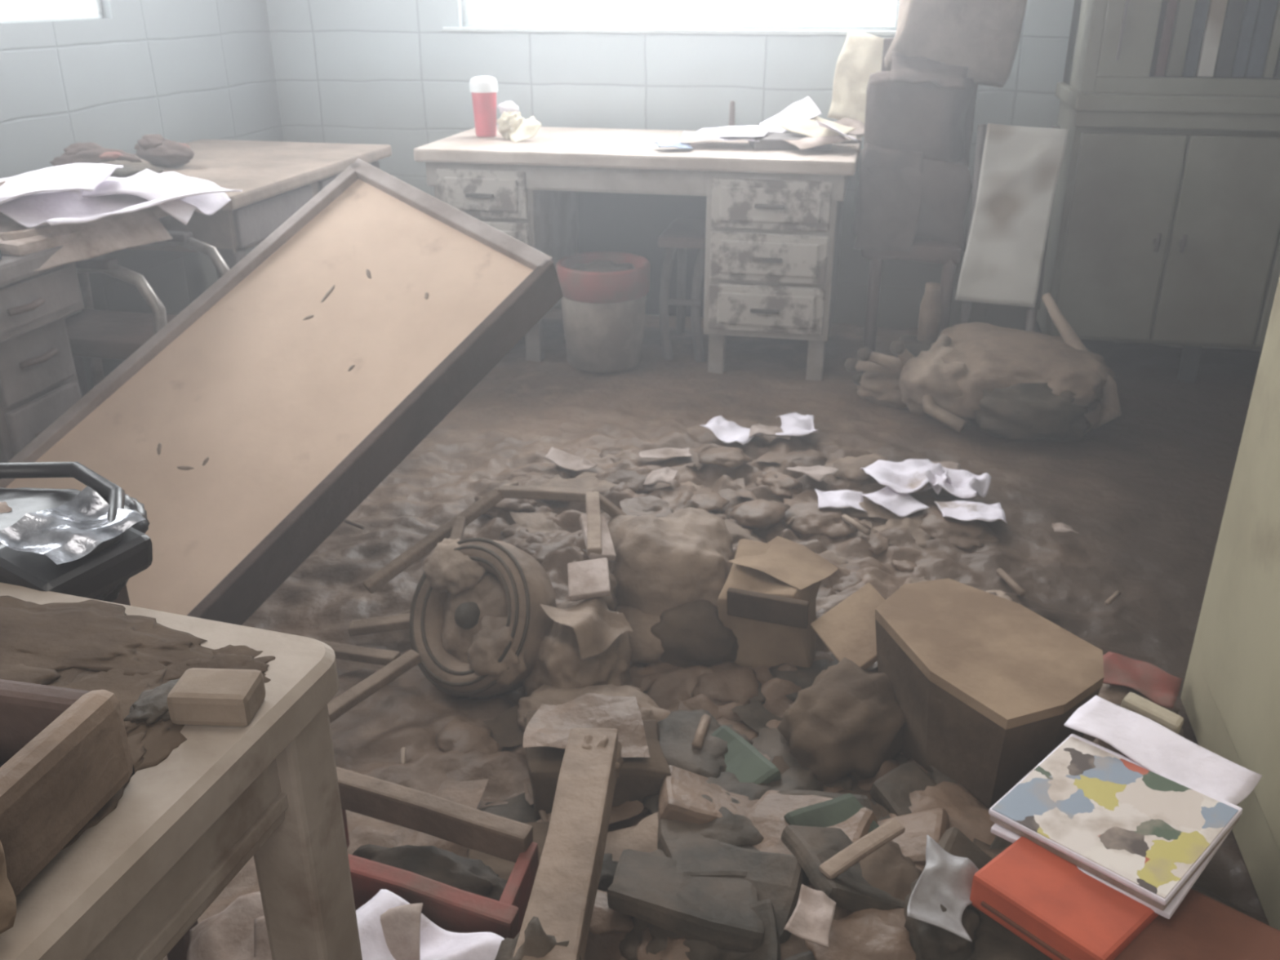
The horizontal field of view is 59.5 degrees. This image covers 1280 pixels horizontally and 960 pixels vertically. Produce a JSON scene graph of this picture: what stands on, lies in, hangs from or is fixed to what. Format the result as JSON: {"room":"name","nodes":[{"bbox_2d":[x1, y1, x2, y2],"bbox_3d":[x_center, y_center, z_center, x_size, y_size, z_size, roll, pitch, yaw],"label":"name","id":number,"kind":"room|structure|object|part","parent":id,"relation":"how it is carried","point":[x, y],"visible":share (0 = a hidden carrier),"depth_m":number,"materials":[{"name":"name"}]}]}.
{"room":"abandoned office","nodes":[
{"label":"abandoned office","id":0,"kind":"room"},
{"bbox_2d":[0,0,284,391],"bbox_3d":[-2.113,-1.035,2.213,0.150,2.750,5.100,5,24,11],"label":"wall","id":1,"kind":"structure","parent":0,"point":[180,71],"depth_m":3.83,"materials":[{"name":"white tile"}]},
{"bbox_2d":[0,0,103,22],"bbox_3d":[-1.948,-1.752,2.695,0.070,1.230,1.600,5,24,11],"label":"window","id":2,"kind":"structure","parent":1,"relation":"in","point":[11,11],"depth_m":3.45,"materials":[{"name":"white glass"}]},
{"bbox_2d":[162,308,1270,959],"bbox_3d":[0.039,0.319,2.315,4.250,0.150,5.100,5,24,11],"label":"floor","id":3,"kind":"structure","parent":0,"point":[1148,486],"depth_m":2.99,"materials":[{"name":"brown soil"}]},
{"bbox_2d":[0,245,84,462],"bbox_3d":[-1.689,-0.073,2.408,0.708,0.755,0.860,5,24,11],"label":"writing desk","id":4,"kind":"object","parent":3,"relation":"on","point":[39,383],"visible":0.49,"depth_m":2.50,"materials":[{"name":"white wood"}]},
{"bbox_2d":[0,164,243,271],"bbox_3d":[-1.465,-0.651,2.662,0.621,0.176,0.938,15,28,30],"label":"papers","id":5,"kind":"object","parent":4,"relation":"on","point":[80,209],"visible":1,"depth_m":2.63,"materials":[{"name":"paper"}]},
{"bbox_2d":[64,230,229,386],"bbox_3d":[-1.374,-0.325,2.995,0.512,0.722,0.364,5,24,11],"label":"armchair","id":6,"kind":"object","parent":3,"relation":"on","point":[95,335],"visible":0.39,"depth_m":2.90,"materials":[{"name":"silver metal"}]},
{"bbox_2d":[113,584,198,959],"bbox_3d":[-0.771,0.397,1.419,0.260,0.700,0.220,5,24,11],"label":"wooden stool","id":7,"kind":"object","parent":3,"relation":"on","point":[179,952],"visible":0.03,"depth_m":1.57,"materials":[{"name":"brown wood"}]},
{"bbox_2d":[0,462,152,602],"bbox_3d":[-0.647,0.072,1.181,0.279,0.123,0.210,5,24,11],"label":"basket","id":8,"kind":"object","parent":7,"relation":"on","point":[89,542],"visible":0.84,"depth_m":1.13,"materials":[{"name":"plastic"}]},
{"bbox_2d":[0,582,362,959],"bbox_3d":[-0.807,0.579,0.934,0.925,0.762,0.750,7,25,15],"label":"table","id":9,"kind":"object","parent":3,"relation":"on","point":[131,886],"visible":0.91,"depth_m":0.87,"materials":[{"name":"white paint"}]},
{"bbox_2d":[0,679,134,933],"bbox_3d":[-0.548,0.201,0.726,0.387,0.118,0.211,5,24,11],"label":"drawer box","id":10,"kind":"object","parent":9,"relation":"on","point":[64,753],"visible":1,"depth_m":0.73,"materials":[{"name":"wood"}]},
{"bbox_2d":[0,595,275,850],"bbox_3d":[-0.564,0.183,0.890,0.492,0.015,0.365,11,26,24],"label":"mud","id":11,"kind":"structure","parent":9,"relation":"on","point":[90,645],"depth_m":0.95,"materials":[{"name":"mud"}]},
{"bbox_2d":[123,667,265,726],"bbox_3d":[-0.351,0.171,0.884,0.105,0.032,0.065,5,24,11],"label":"wood block","id":12,"kind":"object","parent":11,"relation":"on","point":[231,697],"visible":0.99,"depth_m":0.87,"materials":[{"name":"beige wood"}]},
{"bbox_2d":[64,139,391,397],"bbox_3d":[-1.360,-0.665,3.730,0.750,0.760,1.070,5,24,11],"label":"side table","id":13,"kind":"object","parent":3,"relation":"on","point":[276,179],"visible":0.41,"depth_m":3.41,"materials":[{"name":"white wood"}]},
{"bbox_2d":[49,133,194,178],"bbox_3d":[-1.517,-0.961,3.344,0.388,0.100,0.461,5,24,11],"label":"clump","id":14,"kind":"object","parent":13,"relation":"on","point":[155,149],"visible":0.8,"depth_m":3.29,"materials":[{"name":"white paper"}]},
{"bbox_2d":[0,158,563,625],"bbox_3d":[-0.841,-0.188,2.564,1.253,0.909,0.686,-22,32,-40],"label":"framed board","id":15,"kind":"object","parent":3,"relation":"on","point":[250,426],"visible":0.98,"depth_m":2.54,"materials":[{"name":"brown wood"}]},
{"bbox_2d":[186,886,502,959],"bbox_3d":[-0.379,0.641,1.388,0.444,0.213,0.253,5,24,11],"label":"crumpled paper","id":16,"kind":"object","parent":3,"relation":"on","point":[392,929],"visible":0.58,"depth_m":1.39,"materials":[{"name":"paper"}]},
{"bbox_2d":[336,766,538,939],"bbox_3d":[-0.308,0.561,1.559,0.362,0.185,0.173,8,25,18],"label":"wooden frame","id":17,"kind":"object","parent":3,"relation":"on","point":[457,893],"visible":0.53,"depth_m":1.55,"materials":[{"name":"wood"},{"name":"painted wood"}]},
{"bbox_2d":[408,537,556,697],"bbox_3d":[-0.308,0.269,2.192,0.331,0.303,0.241,18,30,35],"label":"wheel","id":18,"kind":"object","parent":3,"relation":"on","point":[481,616],"visible":1,"depth_m":2.15,"materials":[{"name":"metal"}]},
{"bbox_2d":[494,726,622,959],"bbox_3d":[-0.085,0.539,1.443,0.134,0.226,0.534,5,24,11],"label":"wooden plank","id":19,"kind":"object","parent":3,"relation":"on","point":[557,925],"visible":1,"depth_m":1.39,"materials":[{"name":"wood"},{"name":"mud"}]},
{"bbox_2d":[555,251,650,373],"bbox_3d":[-0.129,-0.600,4.016,0.332,0.370,0.332,5,24,11],"label":"trash can","id":20,"kind":"object","parent":3,"relation":"on","point":[604,298],"visible":1,"depth_m":3.91,"materials":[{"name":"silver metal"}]},
{"bbox_2d":[413,125,862,381],"bbox_3d":[0.025,-0.855,4.144,1.490,0.770,0.703,5,24,11],"label":"desk","id":21,"kind":"object","parent":3,"relation":"on","point":[774,218],"visible":0.63,"depth_m":3.79,"materials":[{"name":"white wood"}]},
{"bbox_2d":[469,75,497,137],"bbox_3d":[-0.564,-1.357,4.071,0.100,0.207,0.100,5,24,11],"label":"tumbler","id":22,"kind":"object","parent":21,"relation":"on","point":[483,89],"visible":1,"depth_m":4.04,"materials":[{"name":"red plastic"}]},
{"bbox_2d":[496,101,540,142],"bbox_3d":[-0.441,-1.280,4.015,0.115,0.139,0.229,-18,30,-35],"label":"crumpled paper","id":23,"kind":"object","parent":21,"relation":"on","point":[511,124],"visible":1,"depth_m":4.01,"materials":[{"name":"white paper"}]},
{"bbox_2d":[654,142,693,148],"bbox_3d":[0.115,-1.128,3.769,0.118,0.020,0.104,-3,24,-7],"label":"folder","id":24,"kind":"object","parent":21,"relation":"on","point":[661,144],"visible":1,"depth_m":3.75,"materials":[{"name":"white paper"}]},
{"bbox_2d":[728,100,734,126],"bbox_3d":[0.336,-1.320,4.090,0.100,0.125,0.100,5,24,11],"label":"stand","id":25,"kind":"object","parent":21,"relation":"on","point":[731,114],"visible":0.37,"depth_m":4.08,"materials":[{"name":"grey metal"}]},
{"bbox_2d":[680,95,862,150],"bbox_3d":[0.454,-1.225,3.849,0.626,0.150,0.437,5,24,11],"label":"paper stack","id":26,"kind":"object","parent":21,"relation":"on","point":[806,131],"visible":1,"depth_m":3.83,"materials":[{"name":"white paper"}]},
{"bbox_2d":[824,34,885,138],"bbox_3d":[0.772,-1.373,3.934,0.236,0.351,0.203,5,24,11],"label":"paper bag","id":27,"kind":"object","parent":21,"relation":"on","point":[860,59],"visible":0.69,"depth_m":3.97,"materials":[{"name":"beige paper"}]},
{"bbox_2d":[657,217,708,362],"bbox_3d":[0.183,-0.714,4.207,0.196,0.458,0.396,5,24,11],"label":"wooden chair","id":28,"kind":"object","parent":3,"relation":"on","point":[682,234],"visible":0.86,"depth_m":4.13,"materials":[{"name":"wood"}]},
{"bbox_2d":[344,447,1120,959],"bbox_3d":[0.284,0.271,2.330,2.193,0.275,2.313,-11,26,-24],"label":"debris","id":29,"kind":"object","parent":3,"relation":"on","point":[741,824],"depth_m":1.82,"materials":[{"name":"stone"}]},
{"bbox_2d":[315,480,627,722],"bbox_3d":[-0.332,0.201,2.311,0.640,0.230,1.021,15,28,30],"label":"frame","id":30,"kind":"object","parent":29,"relation":"on","point":[588,579],"visible":0.73,"depth_m":2.29,"materials":[{"name":"wood"}]},
{"bbox_2d":[590,506,737,667],"bbox_3d":[0.058,0.234,2.373,0.338,0.308,0.409,-1,24,-3],"label":"rock","id":31,"kind":"object","parent":29,"relation":"on","point":[671,572],"visible":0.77,"depth_m":2.25,"materials":[{"name":"stone"}]},
{"bbox_3d":[0.307,0.511,1.556,0.143,0.029,0.026,-15,28,-29],"label":"wood strip","id":32,"kind":"part","parent":29,"relation":"part of","materials":[{"name":"brown wood"}]},
{"bbox_2d":[789,845,986,959],"bbox_3d":[0.330,0.566,1.470,0.255,0.145,0.151,5,24,11],"label":"paper scraps","id":33,"kind":"object","parent":29,"relation":"on","point":[943,922],"visible":0.97,"depth_m":1.43,"materials":[{"name":"paper"}]},
{"bbox_2d":[777,577,1104,809],"bbox_3d":[0.510,0.388,1.956,0.523,0.279,0.406,11,26,23],"label":"carton","id":34,"kind":"object","parent":29,"relation":"on","point":[976,686],"visible":0.97,"depth_m":1.87,"materials":[{"name":"cardboard"}]},
{"bbox_2d":[969,836,1158,959],"bbox_3d":[0.537,0.577,1.443,0.181,0.168,0.206,-19,30,-36],"label":"book","id":35,"kind":"object","parent":29,"relation":"on","point":[1033,903],"visible":0.65,"depth_m":1.38,"materials":[{"name":"cardboard"}]},
{"bbox_2d":[988,733,1242,919],"bbox_3d":[0.630,0.450,1.489,0.226,0.058,0.246,-21,31,-38],"label":"magazine","id":36,"kind":"object","parent":35,"relation":"on","point":[1148,834],"visible":1,"depth_m":1.47,"materials":[{"name":"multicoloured paper"}]},
{"bbox_2d":[1070,693,1263,805],"bbox_3d":[0.735,0.420,1.595,0.148,0.099,0.236,-21,32,-39],"label":"paper","id":37,"kind":"object","parent":36,"relation":"on","point":[1153,741],"visible":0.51,"depth_m":1.58,"materials":[{"name":"paper"}]},
{"bbox_2d":[724,535,822,670],"bbox_3d":[0.272,0.260,2.289,0.192,0.206,0.256,5,24,11],"label":"carton","id":38,"kind":"object","parent":3,"relation":"on","point":[774,596],"visible":0.8,"depth_m":2.22,"materials":[{"name":"cardboard"}]},
{"bbox_2d":[535,410,1086,535],"bbox_3d":[0.457,-0.076,3.186,1.466,0.064,0.704,5,24,11],"label":"papers","id":39,"kind":"object","parent":3,"relation":"on","point":[902,474],"visible":1,"depth_m":3.02,"materials":[{"name":"white paper"}]},
{"bbox_2d":[900,282,942,356],"bbox_3d":[0.966,-0.478,3.747,0.183,0.356,0.143,5,24,11],"label":"bottle","id":40,"kind":"object","parent":3,"relation":"on","point":[931,306],"visible":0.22,"depth_m":3.71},
{"bbox_2d":[852,0,1023,372],"bbox_3d":[0.994,-1.102,3.790,0.524,1.493,0.471,5,24,11],"label":"chair","id":41,"kind":"object","parent":3,"relation":"on","point":[913,187],"visible":0.99,"depth_m":3.65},
{"bbox_2d":[844,293,1121,442],"bbox_3d":[1.083,-0.356,3.535,0.860,0.404,0.483,5,24,11],"label":"sack","id":42,"kind":"object","parent":3,"relation":"on","point":[1011,384],"visible":1,"depth_m":3.44,"materials":[{"name":"beige fabric"}]},
{"bbox_2d":[956,122,1069,331],"bbox_3d":[1.206,-0.721,3.700,0.287,0.873,0.121,5,24,11],"label":"board","id":43,"kind":"object","parent":3,"relation":"on","point":[1017,168],"visible":0.98,"depth_m":3.63,"materials":[{"name":"grey wood"}]},
{"bbox_2d":[1097,657,1183,714],"bbox_3d":[0.912,0.412,2.097,0.183,0.112,0.134,11,26,23],"label":"packet","id":44,"kind":"object","parent":3,"relation":"on","point":[1157,686],"visible":0.43,"depth_m":2.07,"materials":[{"name":"red paper"}]},
{"bbox_2d":[1100,692,1183,737],"bbox_3d":[0.799,0.453,1.804,0.109,0.215,0.101,20,31,38],"label":"strip","id":45,"kind":"object","parent":3,"relation":"on","point":[1132,700],"visible":0.06,"depth_m":1.76,"materials":[{"name":"yellow paper"}]},
{"bbox_2d":[1035,0,1279,383],"bbox_3d":[1.954,-1.314,3.688,1.040,1.980,0.510,5,24,11],"label":"cupboard","id":46,"kind":"object","parent":3,"relation":"on","point":[1164,227],"visible":0.89,"depth_m":3.65,"materials":[{"name":"grey wood"}]},
{"bbox_2d":[1113,889,1279,959],"bbox_3d":[0.686,0.642,1.321,0.264,0.163,0.232,20,31,38],"label":"carton","id":47,"kind":"object","parent":3,"relation":"on","point":[1201,927],"visible":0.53,"depth_m":1.34,"materials":[{"name":"brown cardboard"}]},
{"bbox_2d":[1180,275,1279,930],"bbox_3d":[0.929,-0.316,1.300,0.084,2.020,0.960,5,24,11],"label":"door","id":48,"kind":"structure","parent":3,"relation":"on","point":[1230,695],"depth_m":1.79,"materials":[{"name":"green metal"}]},
{"bbox_2d":[266,0,1262,351],"bbox_3d":[0.584,-1.893,4.141,4.550,2.750,0.150,5,24,11],"label":"wall","id":49,"kind":"structure","parent":0,"point":[366,72],"depth_m":4.42,"materials":[{"name":"white tile"}]},
{"bbox_2d":[442,26,897,35],"bbox_3d":[0.124,-1.704,4.251,1.840,0.015,0.035,5,24,11],"label":"trim","id":50,"kind":"structure","parent":49,"relation":"attached to","point":[444,28],"depth_m":4.24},
{"bbox_2d":[461,0,901,30],"bbox_3d":[0.137,-2.368,4.022,1.700,1.385,0.070,5,24,11],"label":"window","id":51,"kind":"structure","parent":49,"relation":"in","point":[816,15],"depth_m":4.27,"materials":[{"name":"white glass"}]}
]}

